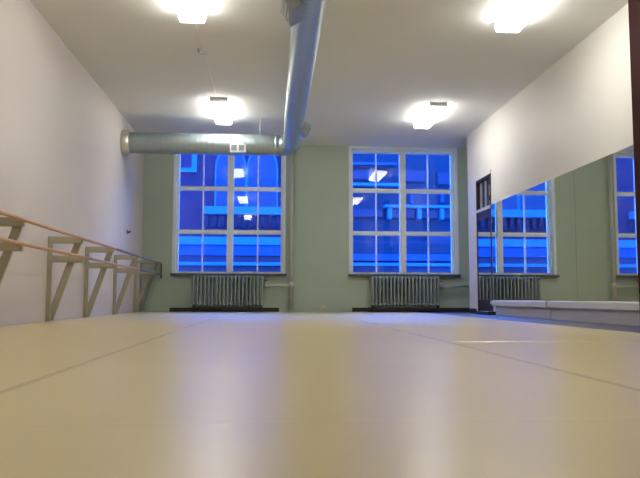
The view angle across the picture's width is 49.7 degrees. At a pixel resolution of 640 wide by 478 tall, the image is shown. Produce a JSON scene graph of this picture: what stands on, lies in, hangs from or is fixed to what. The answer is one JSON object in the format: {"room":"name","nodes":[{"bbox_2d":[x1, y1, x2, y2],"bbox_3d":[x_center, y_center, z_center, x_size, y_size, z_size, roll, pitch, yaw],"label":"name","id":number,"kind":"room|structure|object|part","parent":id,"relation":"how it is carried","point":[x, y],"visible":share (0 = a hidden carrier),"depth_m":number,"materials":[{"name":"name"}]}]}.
{"room":"exercise studio","nodes":[
{"label":"exercise studio","id":0,"kind":"room"},
{"bbox_2d":[0,0,143,325],"bbox_3d":[-3.382,-1.086,5.812,0.300,3.750,19.450,0,-5,-4],"label":"wall","id":1,"kind":"structure","parent":0,"point":[63,166],"depth_m":9.09,"materials":[{"name":"paint"}]},
{"bbox_2d":[5,272,139,285],"bbox_3d":[-3.233,0.213,5.712,0.003,0.012,18.850,0,-5,-4],"label":"trim","id":2,"kind":"structure","parent":1,"relation":"attached to","point":[5,272],"depth_m":9.02,"materials":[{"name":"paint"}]},
{"bbox_2d":[0,210,161,321],"bbox_3d":[-3.281,0.576,9.555,0.468,1.076,10.957,0,-5,-4],"label":"ballet barre","id":3,"kind":"object","parent":1,"relation":"attached to","point":[8,245],"visible":0.99,"depth_m":8.79,"materials":[{"name":"brown wood"}]},
{"bbox_3d":[-3.087,0.074,6.665,0.427,0.087,0.053,0,-5,-4],"label":"arm","id":4,"kind":"part","parent":3,"relation":"part of","materials":[{"name":"paint"}]},
{"bbox_3d":[-3.087,-0.165,6.685,0.427,0.087,0.053,0,-5,-4],"label":"arm","id":5,"kind":"part","parent":3,"relation":"part of","materials":[{"name":"paint"}]},
{"bbox_3d":[-2.905,-0.121,7.389,0.037,0.038,6.480,0,-5,-4],"label":"rail","id":6,"kind":"part","parent":3,"relation":"part of","materials":[{"name":"brown wood"}]},
{"bbox_3d":[-3.239,0.254,8.772,0.427,0.087,0.053,0,-5,-4],"label":"arm","id":7,"kind":"part","parent":3,"relation":"part of","materials":[{"name":"paint"}]},
{"bbox_3d":[-3.238,0.015,8.792,0.427,0.087,0.053,0,-5,-4],"label":"arm","id":8,"kind":"part","parent":3,"relation":"part of","materials":[{"name":"paint"}]},
{"bbox_3d":[-2.975,0.194,8.343,0.037,0.038,8.440,0,-5,-4],"label":"rail","id":9,"kind":"part","parent":3,"relation":"part of","materials":[{"name":"brown wood"}]},
{"bbox_3d":[-3.365,0.404,10.531,0.427,0.087,0.053,0,-5,-4],"label":"arm","id":10,"kind":"part","parent":3,"relation":"part of","materials":[{"name":"paint"}]},
{"bbox_3d":[-3.364,0.165,10.551,0.427,0.087,0.053,0,-5,-4],"label":"arm","id":11,"kind":"part","parent":3,"relation":"part of","materials":[{"name":"paint"}]},
{"bbox_3d":[-3.503,0.569,12.459,0.427,0.087,0.053,0,-5,-4],"label":"arm","id":12,"kind":"part","parent":3,"relation":"part of","materials":[{"name":"paint"}]},
{"bbox_3d":[-3.503,0.330,12.479,0.427,0.087,0.053,0,-5,-4],"label":"arm","id":13,"kind":"part","parent":3,"relation":"part of","materials":[{"name":"paint"}]},
{"bbox_3d":[-3.296,0.344,12.830,0.037,0.038,4.470,0,-5,-4],"label":"rail","id":14,"kind":"part","parent":3,"relation":"part of","materials":[{"name":"brown wood"}]},
{"bbox_3d":[-3.636,0.709,14.319,0.427,0.050,0.043,0,-5,-4],"label":"arm","id":15,"kind":"part","parent":3,"relation":"part of","materials":[{"name":"paint"}]},
{"bbox_3d":[-3.636,0.470,14.339,0.427,0.050,0.043,0,-5,-4],"label":"arm","id":16,"kind":"part","parent":3,"relation":"part of","materials":[{"name":"paint"}]},
{"bbox_3d":[-3.366,0.659,13.784,0.037,0.038,2.510,0,-5,-4],"label":"rail","id":17,"kind":"part","parent":3,"relation":"part of","materials":[{"name":"brown wood"}]},
{"bbox_2d":[142,145,469,311],"bbox_3d":[0.035,-0.239,15.619,7.920,3.750,0.300,0,-5,-4],"label":"wall","id":18,"kind":"structure","parent":0,"point":[321,172],"depth_m":15.40,"materials":[{"name":"paint"}]},
{"bbox_2d":[170,308,278,311],"bbox_3d":[-2.092,1.553,15.150,2.380,0.089,0.025,0,-5,-4],"label":"baseboard","id":19,"kind":"structure","parent":18,"relation":"attached to","point":[171,309],"depth_m":15.13,"materials":[{"name":"black rubber"}]},
{"bbox_2d":[170,154,285,275],"bbox_3d":[-2.013,-0.653,15.427,2.530,2.955,0.360,0,-5,-4],"label":"window","id":20,"kind":"structure","parent":18,"relation":"in","point":[177,188],"depth_m":15.46,"materials":[{"name":"paint"}]},
{"bbox_3d":[-2.620,-0.158,15.472,1.071,0.096,0.080,0,-5,-4],"label":"rail","id":21,"kind":"part","parent":20,"relation":"part of","materials":[{"name":"paint"}]},
{"bbox_3d":[-2.619,-1.135,15.556,1.071,0.096,0.080,0,-5,-4],"label":"rail","id":22,"kind":"part","parent":20,"relation":"part of","materials":[{"name":"paint"}]},
{"bbox_3d":[-2.014,0.792,15.278,2.530,0.050,0.310,0,-5,-4],"label":"sill","id":23,"kind":"part","parent":20,"relation":"part of","materials":[{"name":"stone"}]},
{"bbox_3d":[-1.417,-0.148,15.557,1.062,0.096,0.080,0,-5,-4],"label":"rail","id":24,"kind":"part","parent":20,"relation":"part of","materials":[{"name":"paint"}]},
{"bbox_3d":[-1.415,-1.125,15.641,1.062,0.096,0.080,0,-5,-4],"label":"rail","id":25,"kind":"part","parent":20,"relation":"part of","materials":[{"name":"paint"}]},
{"bbox_2d":[348,146,460,276],"bbox_3d":[1.892,-0.621,15.705,2.540,2.955,0.360,0,-5,-4],"label":"window","id":26,"kind":"structure","parent":18,"relation":"in","point":[402,191],"depth_m":15.77,"materials":[{"name":"paint"}]},
{"bbox_3d":[1.286,-1.103,15.833,1.079,0.096,0.080,0,-5,-4],"label":"rail","id":27,"kind":"part","parent":26,"relation":"part of","materials":[{"name":"paint"}]},
{"bbox_3d":[1.284,-0.126,15.749,1.079,0.096,0.080,0,-5,-4],"label":"rail","id":28,"kind":"part","parent":26,"relation":"part of","materials":[{"name":"paint"}]},
{"bbox_3d":[1.891,0.824,15.556,2.540,0.050,0.310,0,-5,-4],"label":"sill","id":29,"kind":"part","parent":26,"relation":"part of","materials":[{"name":"stone"}]},
{"bbox_3d":[2.490,-1.093,15.919,1.057,0.096,0.080,0,-5,-4],"label":"rail","id":30,"kind":"part","parent":26,"relation":"part of","materials":[{"name":"paint"}]},
{"bbox_3d":[2.488,-0.117,15.835,1.057,0.096,0.080,0,-5,-4],"label":"rail","id":31,"kind":"part","parent":26,"relation":"part of","materials":[{"name":"paint"}]},
{"bbox_2d":[352,308,468,311],"bbox_3d":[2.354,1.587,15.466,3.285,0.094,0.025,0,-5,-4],"label":"baseboard","id":32,"kind":"structure","parent":18,"relation":"attached to","point":[353,309],"depth_m":15.45,"materials":[{"name":"black rubber"}]},
{"bbox_2d":[30,0,627,147],"bbox_3d":[0.722,-3.021,6.272,8.520,0.200,19.450,0,-5,-4],"label":"ceiling","id":33,"kind":"structure","parent":0,"point":[380,64],"depth_m":10.04,"materials":[{"name":"paint"}]},
{"bbox_2d":[173,0,205,22],"bbox_3d":[-1.497,-2.738,7.693,0.322,0.130,1.380,0,-5,-4],"label":"ceiling light","id":34,"kind":"object","parent":33,"relation":"attached to","point":[188,11],"visible":1,"depth_m":8.02,"materials":[{"name":"white plastic"}]},
{"bbox_2d":[198,48,207,54],"bbox_3d":[-1.633,-2.607,9.634,0.150,0.060,0.150,0,-5,-4],"label":"smoke detector","id":35,"kind":"object","parent":33,"relation":"attached to","point":[201,51],"visible":1,"depth_m":9.59,"materials":[{"name":"white plastic"}]},
{"bbox_2d":[195,23,216,97],"bbox_3d":[-1.662,-2.588,10.144,0.011,0.012,3.540,0,-5,-4],"label":"conduit","id":36,"kind":"object","parent":33,"relation":"attached to","point":[195,23],"visible":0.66,"depth_m":10.05,"materials":[{"name":"metal"}]},
{"bbox_2d":[209,97,231,124],"bbox_3d":[-1.798,-2.319,12.596,0.322,0.130,1.380,0,-5,-4],"label":"ceiling light","id":37,"kind":"object","parent":33,"relation":"attached to","point":[220,107],"visible":1,"depth_m":12.26,"materials":[{"name":"white plastic"}]},
{"bbox_2d":[120,0,326,155],"bbox_3d":[-1.428,-2.644,5.112,3.473,0.758,16.877,0,-5,-4],"label":"ventilation duct","id":38,"kind":"object","parent":33,"relation":"hanging from","point":[304,18],"visible":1,"depth_m":11.71,"materials":[{"name":"metal"}]},
{"bbox_2d":[230,144,245,153],"bbox_3d":[-1.554,-1.710,13.071,0.295,0.160,0.148,0,-5,-4],"label":"register","id":39,"kind":"object","parent":38,"relation":"attached to","point":[234,148],"depth_m":13.00,"materials":[{"name":"white metal"}]},
{"bbox_2d":[281,0,302,27],"bbox_3d":[-0.250,-2.272,6.767,0.251,0.247,0.432,0,-5,-4],"label":"register","id":40,"kind":"object","parent":38,"relation":"attached to","point":[292,10],"depth_m":6.70,"materials":[{"name":"grey metal"}]},
{"bbox_2d":[298,121,310,137],"bbox_3d":[-0.274,-1.853,11.660,0.234,0.231,0.360,0,-5,-4],"label":"register","id":41,"kind":"object","parent":38,"relation":"attached to","point":[304,130],"depth_m":11.49,"materials":[{"name":"grey metal"}]},
{"bbox_2d":[413,102,446,128],"bbox_3d":[2.042,-2.287,12.869,0.322,0.130,1.380,0,-5,-4],"label":"ceiling light","id":42,"kind":"object","parent":33,"relation":"attached to","point":[434,110],"visible":1,"depth_m":12.59,"materials":[{"name":"white plastic"}]},
{"bbox_2d":[494,0,547,32],"bbox_3d":[2.393,-2.706,7.970,0.322,0.130,1.380,0,-5,-4],"label":"ceiling light","id":43,"kind":"object","parent":33,"relation":"attached to","point":[518,14],"visible":1,"depth_m":8.15,"materials":[{"name":"white plastic"}]},
{"bbox_2d":[423,312,639,332],"bbox_3d":[0.714,0.913,5.935,8.520,0.196,19.450,0,-5,-4],"label":"floor","id":44,"kind":"structure","parent":0,"point":[615,327],"depth_m":8.83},
{"bbox_2d":[0,312,227,390],"bbox_3d":[-2.245,0.784,5.678,1.954,0.005,18.700,0,-5,-4],"label":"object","id":45,"kind":"structure","parent":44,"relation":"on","point":[29,351],"depth_m":5.09,"materials":[{"name":"beige"}]},
{"bbox_2d":[0,312,229,393],"bbox_3d":[-1.267,0.790,5.748,0.028,0.001,18.700,0,-5,-4],"label":"tape","id":46,"kind":"object","parent":45,"relation":"on","point":[100,357],"visible":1,"depth_m":3.05,"materials":[{"name":"beige plastic"}]},
{"bbox_2d":[189,275,267,311],"bbox_3d":[-1.985,1.192,15.030,1.690,0.789,0.180,0,-5,-4],"label":"radiator","id":47,"kind":"object","parent":44,"relation":"on","point":[197,277],"visible":1,"depth_m":14.97,"materials":[{"name":"metal"}]},
{"bbox_2d":[189,308,264,309],"bbox_3d":[-2.016,1.523,14.999,1.630,0.055,0.140,0,-5,-4],"label":"tray","id":48,"kind":"object","parent":47,"relation":"on","point":[189,308],"depth_m":14.93,"materials":[{"name":"black metal"}]},
{"bbox_2d":[268,153,293,311],"bbox_3d":[-0.848,-0.272,15.257,0.583,3.750,0.140,2,-5,-17],"label":"riser pipe","id":49,"kind":"object","parent":44,"relation":"on","point":[290,285],"visible":0.94,"depth_m":15.25,"materials":[{"name":"metal"}]},
{"bbox_2d":[0,312,639,477],"bbox_3d":[-0.237,0.800,5.821,2.059,0.005,18.700,0,-5,-4],"label":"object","id":50,"kind":"structure","parent":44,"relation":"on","point":[232,394],"depth_m":1.81,"materials":[{"name":"beige"}]},
{"bbox_2d":[328,312,639,390],"bbox_3d":[0.793,0.807,5.894,0.028,0.001,18.700,0,-5,-4],"label":"tape","id":51,"kind":"object","parent":50,"relation":"on","point":[609,382],"visible":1,"depth_m":3.19,"materials":[{"name":"beige plastic"}]},
{"bbox_2d":[368,276,443,311],"bbox_3d":[1.910,1.224,15.307,1.690,0.789,0.180,0,-5,-4],"label":"radiator","id":52,"kind":"object","parent":44,"relation":"on","point":[436,299],"visible":1,"depth_m":15.25,"materials":[{"name":"metal"}]},
{"bbox_2d":[444,285,468,288],"bbox_3d":[3.166,-0.241,15.529,0.817,3.750,0.111,1,-5,-9],"label":"riser pipe","id":53,"kind":"object","parent":52,"relation":"attached to","point":[445,286],"visible":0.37,"depth_m":15.38,"materials":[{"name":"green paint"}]},
{"bbox_2d":[329,312,639,388],"bbox_3d":[1.803,0.815,5.966,2.019,0.009,18.700,0,-5,-4],"label":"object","id":54,"kind":"structure","parent":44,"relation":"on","point":[607,355],"depth_m":4.97,"materials":[{"name":"beige"}]},
{"bbox_2d":[467,3,638,311],"bbox_3d":[4.392,-1.085,5.635,1.258,3.750,17.990,0,-5,-4],"label":"wall","id":55,"kind":"structure","parent":0,"point":[577,113],"depth_m":9.94,"materials":[{"name":"paint"}]},
{"bbox_2d":[469,308,476,313],"bbox_3d":[3.131,1.469,14.095,0.015,0.099,0.560,0,-5,-4],"label":"baseboard","id":56,"kind":"structure","parent":55,"relation":"attached to","point":[471,310],"depth_m":14.13,"materials":[{"name":"black rubber"}]},
{"bbox_2d":[474,169,495,314],"bbox_3d":[3.157,0.084,13.370,0.250,2.734,1.160,0,-5,-4],"label":"door","id":57,"kind":"structure","parent":55,"relation":"in","point":[482,183],"depth_m":13.46,"materials":[{"name":"brown wood"}]},
{"bbox_3d":[3.255,-0.884,13.511,0.010,0.540,0.820,0,-5,-4],"label":"transom panel","id":58,"kind":"part","parent":57,"relation":"part of","materials":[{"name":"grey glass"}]},
{"bbox_3d":[3.209,0.397,13.410,0.034,1.574,0.775,0,-5,-4],"label":"mirror pane","id":59,"kind":"part","parent":57,"relation":"part of","materials":[{"name":"silver metal"}]},
{"bbox_2d":[491,187,536,299],"bbox_3d":[3.303,0.154,11.851,0.012,1.788,2.124,0,-5,-4],"label":"wall mirror","id":60,"kind":"object","parent":55,"relation":"attached to","point":[513,217],"visible":0.86,"depth_m":11.70,"materials":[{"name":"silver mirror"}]},
{"bbox_2d":[492,300,551,318],"bbox_3d":[3.284,1.149,11.387,0.100,0.274,2.480,0,-5,-4],"label":"baseboard heater","id":61,"kind":"object","parent":55,"relation":"attached to","point":[515,308],"visible":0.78,"depth_m":11.19,"materials":[{"name":"paint"}]},
{"bbox_3d":[3.316,1.199,11.385,0.035,0.174,2.480,0,-5,-4],"label":"panel","id":62,"kind":"part","parent":61,"relation":"part of","materials":[{"name":"paint"}]},
{"bbox_2d":[534,170,577,300],"bbox_3d":[3.430,0.004,10.086,0.012,1.788,1.414,0,-5,-4],"label":"wall mirror","id":63,"kind":"object","parent":55,"relation":"attached to","point":[556,259],"visible":1,"depth_m":10.01,"materials":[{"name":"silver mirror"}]},
{"bbox_2d":[547,301,639,325],"bbox_3d":[3.467,0.931,8.833,0.100,0.274,2.580,0,-5,-4],"label":"baseboard heater","id":64,"kind":"object","parent":55,"relation":"attached to","point":[607,312],"visible":1,"depth_m":8.64,"materials":[{"name":"paint"}]},
{"bbox_3d":[3.499,0.981,8.831,0.035,0.174,2.580,0,-5,-4],"label":"panel","id":65,"kind":"part","parent":64,"relation":"part of","materials":[{"name":"paint"}]},
{"bbox_2d":[574,145,638,300],"bbox_3d":[3.543,-0.131,8.511,0.012,1.788,1.744,0,-5,-4],"label":"wall mirror","id":66,"kind":"object","parent":55,"relation":"attached to","point":[605,204],"visible":1,"depth_m":8.51,"materials":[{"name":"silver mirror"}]},
{"bbox_2d":[628,0,639,309],"bbox_3d":[3.569,-0.935,7.405,0.130,3.750,0.550,0,-5,-4],"label":"trim","id":67,"kind":"structure","parent":55,"relation":"attached to","point":[633,5],"depth_m":7.62,"materials":[{"name":"red wood"}]},
{"label":"outside","id":68,"kind":"structure","parent":0,"visible":0},
{"bbox_3d":[0.924,3.183,28.949,50.000,0.200,26.050,0,-5,-4],"label":"ground","id":69,"kind":"structure","parent":68,"visible":0},
{"bbox_2d":[178,154,280,271],"bbox_3d":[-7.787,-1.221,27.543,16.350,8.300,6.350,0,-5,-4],"label":"window panes","id":70,"kind":"structure","parent":69,"relation":"on","point":[191,166],"depth_m":24.87,"materials":[{"name":"glass"}]},
{"bbox_3d":[-3.230,-2.282,24.973,1.020,2.273,0.090,0,-5,-4],"label":"arch glass","id":71,"kind":"part","parent":70,"relation":"part of","materials":[{"name":"blue glass"}]},
{"bbox_3d":[-2.093,-2.272,25.053,1.020,2.273,0.090,0,-5,-4],"label":"arch glass","id":72,"kind":"part","parent":70,"relation":"part of","materials":[{"name":"blue glass"}]},
{"bbox_2d":[353,153,450,272],"bbox_3d":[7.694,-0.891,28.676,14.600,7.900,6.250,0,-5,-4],"label":"window panes","id":73,"kind":"structure","parent":69,"relation":"on","point":[364,260],"depth_m":25.61,"materials":[{"name":"glass"}]}
]}

